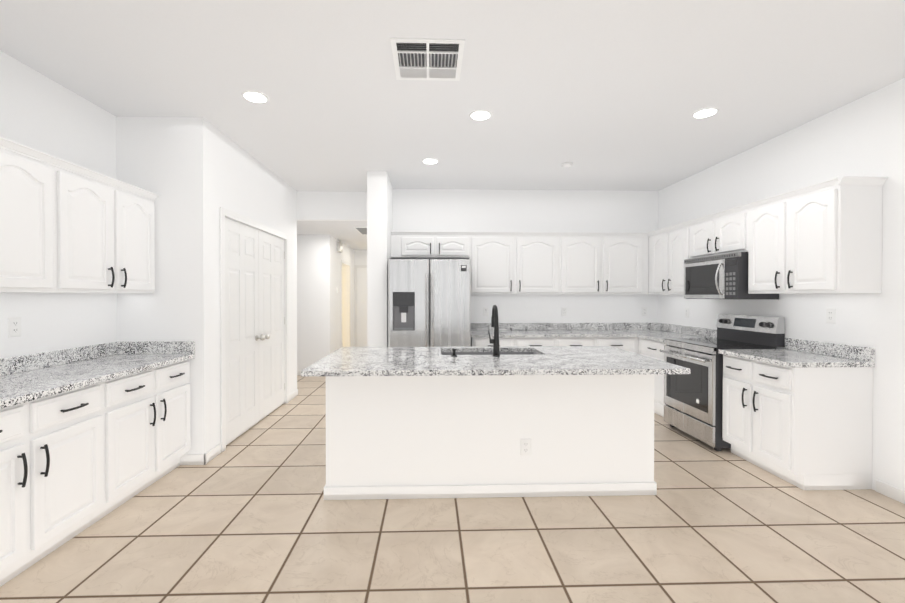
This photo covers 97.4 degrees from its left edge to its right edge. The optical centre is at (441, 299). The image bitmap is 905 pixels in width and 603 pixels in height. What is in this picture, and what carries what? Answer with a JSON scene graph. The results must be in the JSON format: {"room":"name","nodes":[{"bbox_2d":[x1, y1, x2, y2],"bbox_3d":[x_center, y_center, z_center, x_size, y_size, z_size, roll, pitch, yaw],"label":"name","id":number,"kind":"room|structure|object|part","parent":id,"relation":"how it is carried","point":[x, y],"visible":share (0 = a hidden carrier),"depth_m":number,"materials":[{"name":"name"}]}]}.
{"room":"kitchen","nodes":[
{"label":"kitchen","id":0,"kind":"room"},
{"bbox_2d":[0,51,116,358],"bbox_3d":[-2.623,-0.042,0.815,0.120,2.830,5.020,0,0,-2],"label":"wall","id":1,"kind":"structure","parent":0,"point":[41,112],"depth_m":2.69,"materials":[{"name":"paint"}]},
{"bbox_2d":[8,317,20,336],"bbox_3d":[-2.607,0.170,2.428,0.008,0.120,0.075,0,0,-2],"label":"electrical outlet plate","id":2,"kind":"object","parent":1,"relation":"attached to","point":[14,326],"depth_m":2.42,"materials":[{"name":"white plastic"}]},
{"bbox_2d":[0,136,63,292],"bbox_3d":[-2.434,-0.435,1.908,0.320,0.800,0.900,0,0,-2],"label":"upper cabinet","id":3,"kind":"object","parent":1,"relation":"attached to","point":[31,254],"depth_m":2.20,"materials":[{"name":"white wood"}]},
{"bbox_2d":[0,342,115,376],"bbox_3d":[-2.577,0.407,1.658,0.020,0.100,3.137,0,0,-2],"label":"backsplash","id":4,"kind":"structure","parent":1,"relation":"attached to","point":[58,357],"depth_m":2.66,"materials":[{"name":"grey stone"}]},
{"bbox_2d":[60,158,157,292],"bbox_3d":[-2.460,-0.442,2.791,0.320,0.800,0.866,0,0,-2],"label":"upper cabinet","id":5,"kind":"object","parent":1,"relation":"attached to","point":[63,229],"depth_m":2.72,"materials":[{"name":"white wood"}]},
{"bbox_2d":[116,117,210,453],"bbox_3d":[-2.352,-0.061,3.284,0.810,2.830,0.100,0,0,-2],"label":"wall","id":6,"kind":"structure","parent":0,"point":[166,160],"depth_m":3.24,"materials":[{"name":"paint"}]},
{"bbox_2d":[116,341,194,352],"bbox_3d":[-2.313,0.394,3.225,0.600,0.100,0.020,0,0,-2],"label":"backsplash","id":7,"kind":"structure","parent":6,"relation":"attached to","point":[138,346],"depth_m":3.22,"materials":[{"name":"grey stone"}]},
{"bbox_2d":[180,452,207,464],"bbox_3d":[-2.284,1.312,3.241,0.702,0.085,0.012,0,0,-2],"label":"baseboard","id":8,"kind":"structure","parent":6,"relation":"attached to","point":[187,459],"depth_m":3.24,"materials":[{"name":"white wood"}]},
{"bbox_2d":[210,124,221,448],"bbox_3d":[-2.001,-0.062,3.439,0.100,2.830,0.190,0,0,-2],"label":"wall","id":9,"kind":"structure","parent":0,"point":[215,172],"depth_m":3.43,"materials":[{"name":"paint"}]},
{"bbox_2d":[220,207,288,451],"bbox_3d":[-2.018,0.265,4.322,0.118,2.162,1.654,0,0,-2],"label":"door frame","id":10,"kind":"structure","parent":9,"relation":"attached to","point":[226,213],"depth_m":3.56,"materials":[{"name":"white wood"}]},
{"bbox_2d":[225,217,284,444],"bbox_3d":[-1.961,0.291,4.324,0.127,2.085,1.538,0,0,-2],"label":"pantry door","id":11,"kind":"structure","parent":9,"relation":"in","point":[254,307],"depth_m":4.17,"materials":[{"name":"white wood"}]},
{"bbox_3d":[-1.943,0.286,4.324,0.092,1.770,1.538,0,0,-2],"label":"pantry door knobs","id":12,"kind":"part","parent":11,"relation":"part of","materials":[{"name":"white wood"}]},
{"bbox_2d":[221,132,285,233],"bbox_3d":[-2.027,-1.129,4.311,0.100,0.710,1.570,0,0,-2],"label":"wall","id":13,"kind":"structure","parent":0,"point":[253,189],"depth_m":4.11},
{"bbox_2d":[285,183,296,394],"bbox_3d":[-2.057,-0.077,5.314,0.100,2.830,0.420,0,0,-2],"label":"wall","id":14,"kind":"structure","parent":0,"point":[291,212],"depth_m":5.34,"materials":[{"name":"paint"}]},
{"bbox_2d":[289,389,297,400],"bbox_3d":[-2.002,1.295,5.354,0.012,0.085,0.365,0,0,-2],"label":"baseboard","id":15,"kind":"structure","parent":14,"relation":"attached to","point":[295,393],"depth_m":5.35,"materials":[{"name":"white wood"}]},
{"bbox_2d":[297,235,330,369],"bbox_3d":[-3.526,0.105,6.932,3.140,2.440,0.100,0,0,-2],"label":"wall","id":16,"kind":"structure","parent":0,"point":[313,299],"depth_m":6.92,"materials":[{"name":"white paint"}]},
{"bbox_2d":[297,191,366,220],"bbox_3d":[-2.977,-1.299,5.537,4.155,0.390,0.100,0,0,-2],"label":"wall","id":17,"kind":"structure","parent":0,"point":[329,206],"depth_m":5.53,"materials":[{"name":"paint"}]},
{"bbox_2d":[297,221,366,249],"bbox_3d":[-2.920,-1.171,7.740,4.400,0.100,4.300,0,0,-2],"label":"ceiling","id":18,"kind":"structure","parent":0,"point":[347,233],"depth_m":6.45,"materials":[{"name":"paint"}]},
{"bbox_2d":[353,227,366,234],"bbox_3d":[-1.160,-1.104,6.443,0.420,0.014,0.700,0,0,-2],"label":"ceiling vent","id":19,"kind":"object","parent":18,"relation":"in","point":[362,230],"visible":0.39,"depth_m":6.36,"materials":[{"name":"grey plastic"}]},
{"bbox_2d":[331,236,354,352],"bbox_3d":[-2.040,0.096,8.127,0.100,2.440,2.200,0,0,-2],"label":"wall","id":20,"kind":"structure","parent":0,"point":[335,301],"depth_m":7.68,"materials":[{"name":"paint"}]},
{"bbox_2d":[337,242,342,292],"bbox_3d":[-1.949,-0.600,7.584,0.049,0.960,0.280,0,0,-2],"label":"box","id":21,"kind":"object","parent":20,"relation":"attached to","point":[340,247],"visible":1,"depth_m":7.51,"materials":[{"name":"white plastic"}]},
{"bbox_2d":[341,260,350,346],"bbox_3d":[-1.983,0.270,8.220,0.016,2.090,0.860,0,0,-2],"label":"door frame","id":22,"kind":"structure","parent":20,"relation":"attached to","point":[345,262],"depth_m":8.58,"materials":[{"name":"white wood"}]},
{"bbox_2d":[341,242,348,265],"bbox_3d":[-2.043,-0.920,8.209,0.100,0.410,0.740,0,0,-2],"label":"wall","id":23,"kind":"structure","parent":0,"point":[345,255],"depth_m":8.22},
{"bbox_2d":[342,250,366,346],"bbox_3d":[-3.087,0.087,9.246,4.155,2.440,0.100,0,0,-2],"label":"wall","id":24,"kind":"structure","parent":0,"point":[360,257],"depth_m":9.23,"materials":[{"name":"paint"}]},
{"bbox_2d":[354,265,366,346],"bbox_3d":[-1.584,0.262,9.266,0.880,2.090,0.083,0,0,-2],"label":"door frame","id":25,"kind":"structure","parent":24,"relation":"attached to","point":[358,266],"depth_m":9.21,"materials":[{"name":"white wood"}]},
{"bbox_2d":[367,171,392,346],"bbox_3d":[-0.836,-0.093,7.301,0.229,2.830,5.320,0,0,-2],"label":"wall","id":26,"kind":"structure","parent":0,"point":[379,208],"depth_m":4.64,"materials":[{"name":"paint"}]},
{"bbox_2d":[0,375,904,602],"bbox_3d":[-0.012,1.372,4.195,10.000,0.050,11.600,0,0,-2],"label":"floor","id":27,"kind":"structure","parent":0,"point":[251,515],"depth_m":2.23,"materials":[{"name":"tile"}]},
{"bbox_2d":[0,381,111,586],"bbox_3d":[-2.297,0.927,1.923,0.595,0.875,0.901,0,0,-2],"label":"base cabinet","id":28,"kind":"object","parent":27,"relation":"on","point":[90,435],"depth_m":2.05,"materials":[{"name":"white wood"}]},
{"bbox_2d":[0,353,194,408],"bbox_3d":[-2.277,0.474,1.668,0.620,0.035,3.137,0,0,-2],"label":"countertop","id":29,"kind":"structure","parent":28,"relation":"on","point":[33,384],"depth_m":2.38,"materials":[{"name":"grey stone"}]},
{"bbox_2d":[108,357,194,510],"bbox_3d":[-2.323,0.920,2.805,0.595,0.875,0.865,0,0,-2],"label":"base cabinet","id":30,"kind":"object","parent":27,"relation":"on","point":[151,424],"depth_m":2.75,"materials":[{"name":"white wood"}]},
{"bbox_2d":[388,258,470,346],"bbox_3d":[-0.152,0.435,4.923,0.943,1.812,0.923,0,0,-2],"label":"refrigerator","id":31,"kind":"object","parent":27,"relation":"on","point":[429,302],"visible":0.52,"depth_m":4.53,"materials":[{"name":"silver metal"}]},
{"bbox_2d":[324,349,660,499],"bbox_3d":[0.331,0.918,3.169,2.290,0.875,0.905,0,0,-2],"label":"kitchen island","id":32,"kind":"object","parent":27,"relation":"on","point":[495,420],"depth_m":2.73,"materials":[{"name":"white paint"}]},
{"bbox_2d":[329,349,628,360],"bbox_3d":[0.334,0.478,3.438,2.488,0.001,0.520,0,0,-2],"label":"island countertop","id":33,"kind":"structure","parent":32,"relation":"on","point":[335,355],"depth_m":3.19,"materials":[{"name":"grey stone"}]},
{"bbox_2d":[301,357,680,376],"bbox_3d":[0.351,0.483,2.853,2.488,0.001,0.650,0,0,-2],"label":"island countertop","id":34,"kind":"structure","parent":32,"relation":"on","point":[320,371],"depth_m":2.54,"materials":[{"name":"grey stone"}]},
{"bbox_2d":[437,349,544,356],"bbox_3d":[0.412,0.588,3.381,0.863,0.244,0.424,0,0,-2],"label":"sink","id":35,"kind":"object","parent":34,"relation":"in","point":[444,352],"depth_m":3.57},
{"bbox_2d":[488,305,499,356],"bbox_3d":[0.406,0.245,3.176,0.097,0.399,0.200,0,0,-2],"label":"faucet","id":36,"kind":"object","parent":32,"relation":"on","point":[494,319],"depth_m":3.09,"materials":[{"name":"black metal"}]},
{"bbox_2d":[520,439,530,454],"bbox_3d":[0.577,1.017,2.732,0.072,0.115,0.008,0,0,-2],"label":"outlet","id":37,"kind":"object","parent":32,"relation":"attached to","point":[525,444],"depth_m":2.73,"materials":[{"name":"white plastic"}]},
{"bbox_2d":[471,339,514,345],"bbox_3d":[0.619,0.902,5.142,0.520,0.875,0.595,0,0,-2],"label":"base cabinet","id":38,"kind":"object","parent":27,"relation":"on","point":[474,342],"depth_m":4.84,"materials":[{"name":"white wood"}]},
{"bbox_2d":[515,339,554,345],"bbox_3d":[1.129,0.902,5.157,0.500,0.875,0.595,0,0,-2],"label":"base cabinet","id":39,"kind":"object","parent":27,"relation":"on","point":[518,342],"depth_m":4.86,"materials":[{"name":"white wood"}]},
{"bbox_2d":[555,339,594,345],"bbox_3d":[1.624,0.901,5.172,0.490,0.875,0.595,0,0,-2],"label":"base cabinet","id":40,"kind":"object","parent":27,"relation":"on","point":[558,342],"depth_m":4.87,"materials":[{"name":"white wood"}]},
{"bbox_2d":[595,339,634,352],"bbox_3d":[2.146,0.901,5.187,0.554,0.875,0.595,0,0,-2],"label":"base cabinet","id":41,"kind":"object","parent":27,"relation":"on","point":[624,344],"depth_m":4.89,"materials":[{"name":"white wood"}]},
{"bbox_2d":[471,331,678,338],"bbox_3d":[1.671,0.447,5.157,2.652,0.035,0.620,0,0,-2],"label":"countertop","id":42,"kind":"structure","parent":41,"relation":"on","point":[474,334],"depth_m":4.90,"materials":[{"name":"grey stone"}]},
{"bbox_2d":[640,338,724,416],"bbox_3d":[2.719,0.906,4.568,0.595,0.875,0.620,0,0,-2],"label":"base cabinet","id":43,"kind":"object","parent":27,"relation":"on","point":[649,349],"depth_m":4.50,"materials":[{"name":"white wood"}]},
{"bbox_2d":[637,334,696,341],"bbox_3d":[2.706,0.451,4.564,0.620,0.035,0.622,0,0,-2],"label":"countertop","id":44,"kind":"structure","parent":43,"relation":"on","point":[652,337],"depth_m":4.61,"materials":[{"name":"grey stone"}]},
{"bbox_2d":[659,314,784,450],"bbox_3d":[2.668,0.754,3.880,0.716,1.190,0.736,0,0,-2],"label":"range","id":45,"kind":"object","parent":27,"relation":"on","point":[693,402],"visible":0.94,"depth_m":3.73,"materials":[{"name":"silver metal"}]},
{"bbox_2d":[722,354,874,489],"bbox_3d":[2.760,0.917,3.167,0.595,0.875,0.686,0,0,-2],"label":"base cabinet","id":46,"kind":"object","parent":27,"relation":"on","point":[798,413],"depth_m":2.83,"materials":[{"name":"white wood"}]},
{"bbox_2d":[718,350,874,369],"bbox_3d":[2.748,0.462,3.158,0.620,0.035,0.699,0,0,-2],"label":"countertop","id":47,"kind":"structure","parent":46,"relation":"on","point":[795,359],"depth_m":2.99,"materials":[{"name":"grey stone"}]},
{"bbox_2d":[0,0,904,191],"bbox_3d":[0.248,-1.516,1.979,5.930,0.100,7.200,0,0,-2],"label":"ceiling","id":48,"kind":"structure","parent":0,"point":[610,95],"depth_m":2.63,"materials":[{"name":"paint"}]},
{"bbox_2d":[241,90,268,103],"bbox_3d":[-1.359,-1.470,2.898,0.186,0.006,0.186,0,0,-2],"label":"recessed light","id":49,"kind":"object","parent":48,"relation":"in","point":[255,97],"visible":1,"depth_m":2.89,"materials":[{"name":"white"}]},
{"bbox_2d":[390,38,464,80],"bbox_3d":[-0.086,-1.463,2.450,0.420,0.012,0.420,0,0,-2],"label":"ceiling vent","id":50,"kind":"object","parent":48,"relation":"in","point":[426,59],"visible":1,"depth_m":2.42,"materials":[{"name":"white metal"}]},
{"bbox_2d":[422,158,438,163],"bbox_3d":[-0.125,-1.481,4.277,0.186,0.006,0.186,0,0,-2],"label":"recessed light","id":51,"kind":"object","parent":48,"relation":"in","point":[430,161],"visible":1,"depth_m":4.27,"materials":[{"name":"white plastic"}]},
{"bbox_2d":[469,110,491,120],"bbox_3d":[0.309,-1.472,3.188,0.186,0.006,0.186,0,0,-2],"label":"recessed light","id":52,"kind":"object","parent":48,"relation":"in","point":[479,115],"visible":1,"depth_m":3.18,"materials":[{"name":"white plastic"}]},
{"bbox_2d":[561,162,572,166],"bbox_3d":[1.375,-1.472,4.364,0.124,0.026,0.124,0,0,-2],"label":"smoke detector","id":53,"kind":"object","parent":48,"relation":"attached to","point":[567,164],"visible":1,"depth_m":4.33,"materials":[{"name":"white plastic"}]},
{"bbox_2d":[691,107,718,118],"bbox_3d":[2.085,-1.472,3.150,0.186,0.006,0.186,0,0,-2],"label":"recessed light","id":54,"kind":"object","parent":48,"relation":"in","point":[705,112],"visible":1,"depth_m":3.13,"materials":[{"name":"white plastic"}]},
{"bbox_2d":[393,189,657,322],"bbox_3d":[1.161,-0.079,5.509,3.656,2.830,0.120,0,0,-2],"label":"wall","id":55,"kind":"structure","parent":0,"point":[448,210],"depth_m":5.45,"materials":[{"name":"paint"}]},
{"bbox_2d":[399,231,434,257],"bbox_3d":[-0.318,-0.699,5.218,0.450,0.325,0.360,0,0,-2],"label":"upper cabinet","id":56,"kind":"object","parent":55,"relation":"attached to","point":[412,244],"depth_m":5.08,"materials":[{"name":"white wood"}]},
{"bbox_2d":[435,232,470,258],"bbox_3d":[0.131,-0.699,5.232,0.450,0.325,0.360,0,0,-2],"label":"upper cabinet","id":57,"kind":"object","parent":55,"relation":"attached to","point":[447,244],"depth_m":5.10,"materials":[{"name":"white wood"}]},
{"bbox_2d":[483,307,488,315],"bbox_3d":[0.601,0.172,5.431,0.072,0.115,0.008,0,0,-2],"label":"electrical outlet plate","id":58,"kind":"object","parent":55,"relation":"attached to","point":[485,309],"depth_m":5.43,"materials":[{"name":"white plastic"}]},
{"bbox_2d":[471,232,562,293],"bbox_3d":[0.938,-0.462,5.278,1.165,0.800,0.320,0,0,-2],"label":"upper cabinet","id":59,"kind":"object","parent":55,"relation":"attached to","point":[555,263],"depth_m":5.12,"materials":[{"name":"white wood"}]},
{"bbox_2d":[562,307,566,315],"bbox_3d":[1.681,0.171,5.463,0.072,0.115,0.008,0,0,-2],"label":"electrical outlet plate","id":60,"kind":"object","parent":55,"relation":"attached to","point":[564,309],"depth_m":5.46,"materials":[{"name":"white plastic"}]},
{"bbox_2d":[471,323,658,330],"bbox_3d":[1.662,0.377,5.456,2.652,0.100,0.020,0,0,-2],"label":"backsplash","id":61,"kind":"structure","parent":55,"relation":"attached to","point":[474,326],"depth_m":5.44,"materials":[{"name":"grey stone"}]},
{"bbox_2d":[563,232,647,293],"bbox_3d":[2.106,-0.462,5.312,1.171,0.800,0.320,0,0,-2],"label":"upper cabinet","id":62,"kind":"object","parent":55,"relation":"attached to","point":[593,262],"depth_m":5.16,"materials":[{"name":"white wood"}]},
{"bbox_2d":[642,307,646,315],"bbox_3d":[2.800,0.171,5.496,0.072,0.115,0.008,0,0,-2],"label":"electrical outlet plate","id":63,"kind":"object","parent":55,"relation":"attached to","point":[644,309],"depth_m":5.49,"materials":[{"name":"white plastic"}]},
{"bbox_2d":[658,78,904,490],"bbox_3d":[3.153,-0.051,2.052,0.120,2.830,7.150,0,0,-2],"label":"wall","id":64,"kind":"structure","parent":0,"point":[864,136],"depth_m":3.03,"materials":[{"name":"paint"}]},
{"bbox_2d":[647,221,686,293],"bbox_3d":[2.850,-0.458,4.736,0.320,0.800,0.760,0,0,-2],"label":"upper cabinet","id":65,"kind":"object","parent":64,"relation":"attached to","point":[667,251],"depth_m":4.75,"materials":[{"name":"white wood"}]},
{"bbox_2d":[655,323,684,333],"bbox_3d":[2.987,0.379,5.186,0.020,0.100,0.600,0,0,-2],"label":"backsplash","id":66,"kind":"structure","parent":64,"relation":"attached to","point":[662,326],"depth_m":5.19,"materials":[{"name":"grey stone"}]},
{"bbox_2d":[685,308,688,316],"bbox_3d":[3.005,0.166,4.876,0.008,0.115,0.072,0,0,-2],"label":"electrical outlet plate","id":67,"kind":"object","parent":64,"relation":"attached to","point":[686,309],"depth_m":4.87,"materials":[{"name":"white plastic"}]},
{"bbox_2d":[687,205,742,258],"bbox_3d":[2.873,-0.641,3.960,0.320,0.421,0.790,0,0,-2],"label":"upper cabinet","id":68,"kind":"object","parent":64,"relation":"attached to","point":[717,235],"depth_m":3.95,"materials":[{"name":"white wood"}]},
{"bbox_2d":[684,252,778,298],"bbox_3d":[2.809,-0.213,3.962,0.444,0.427,0.766,0,0,-2],"label":"microwave","id":69,"kind":"object","parent":68,"relation":"attached to","point":[723,276],"visible":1,"depth_m":3.77,"materials":[{"name":"silver metal"}]},
{"bbox_2d":[685,326,874,361],"bbox_3d":[3.028,0.389,3.850,0.020,0.100,2.067,0,0,-2],"label":"backsplash","id":70,"kind":"structure","parent":64,"relation":"attached to","point":[867,354],"depth_m":3.18,"materials":[{"name":"grey stone"}]},
{"bbox_2d":[743,176,886,293],"bbox_3d":[2.897,-0.445,3.167,0.320,0.800,0.800,0,0,-2],"label":"upper cabinet","id":71,"kind":"object","parent":64,"relation":"attached to","point":[827,238],"depth_m":2.90,"materials":[{"name":"white wood"}]},
{"bbox_2d":[826,308,835,323],"bbox_3d":[3.057,0.130,3.126,0.008,0.120,0.075,0,0,-2],"label":"electrical outlet plate","id":72,"kind":"object","parent":64,"relation":"attached to","point":[830,312],"depth_m":3.12,"materials":[{"name":"white plastic"}]},
{"bbox_2d":[876,480,904,503],"bbox_3d":[3.129,1.332,0.647,0.012,0.085,4.320,0,0,-2],"label":"baseboard","id":73,"kind":"structure","parent":64,"relation":"attached to","point":[892,492],"depth_m":2.71,"materials":[{"name":"white wood"}]}
]}

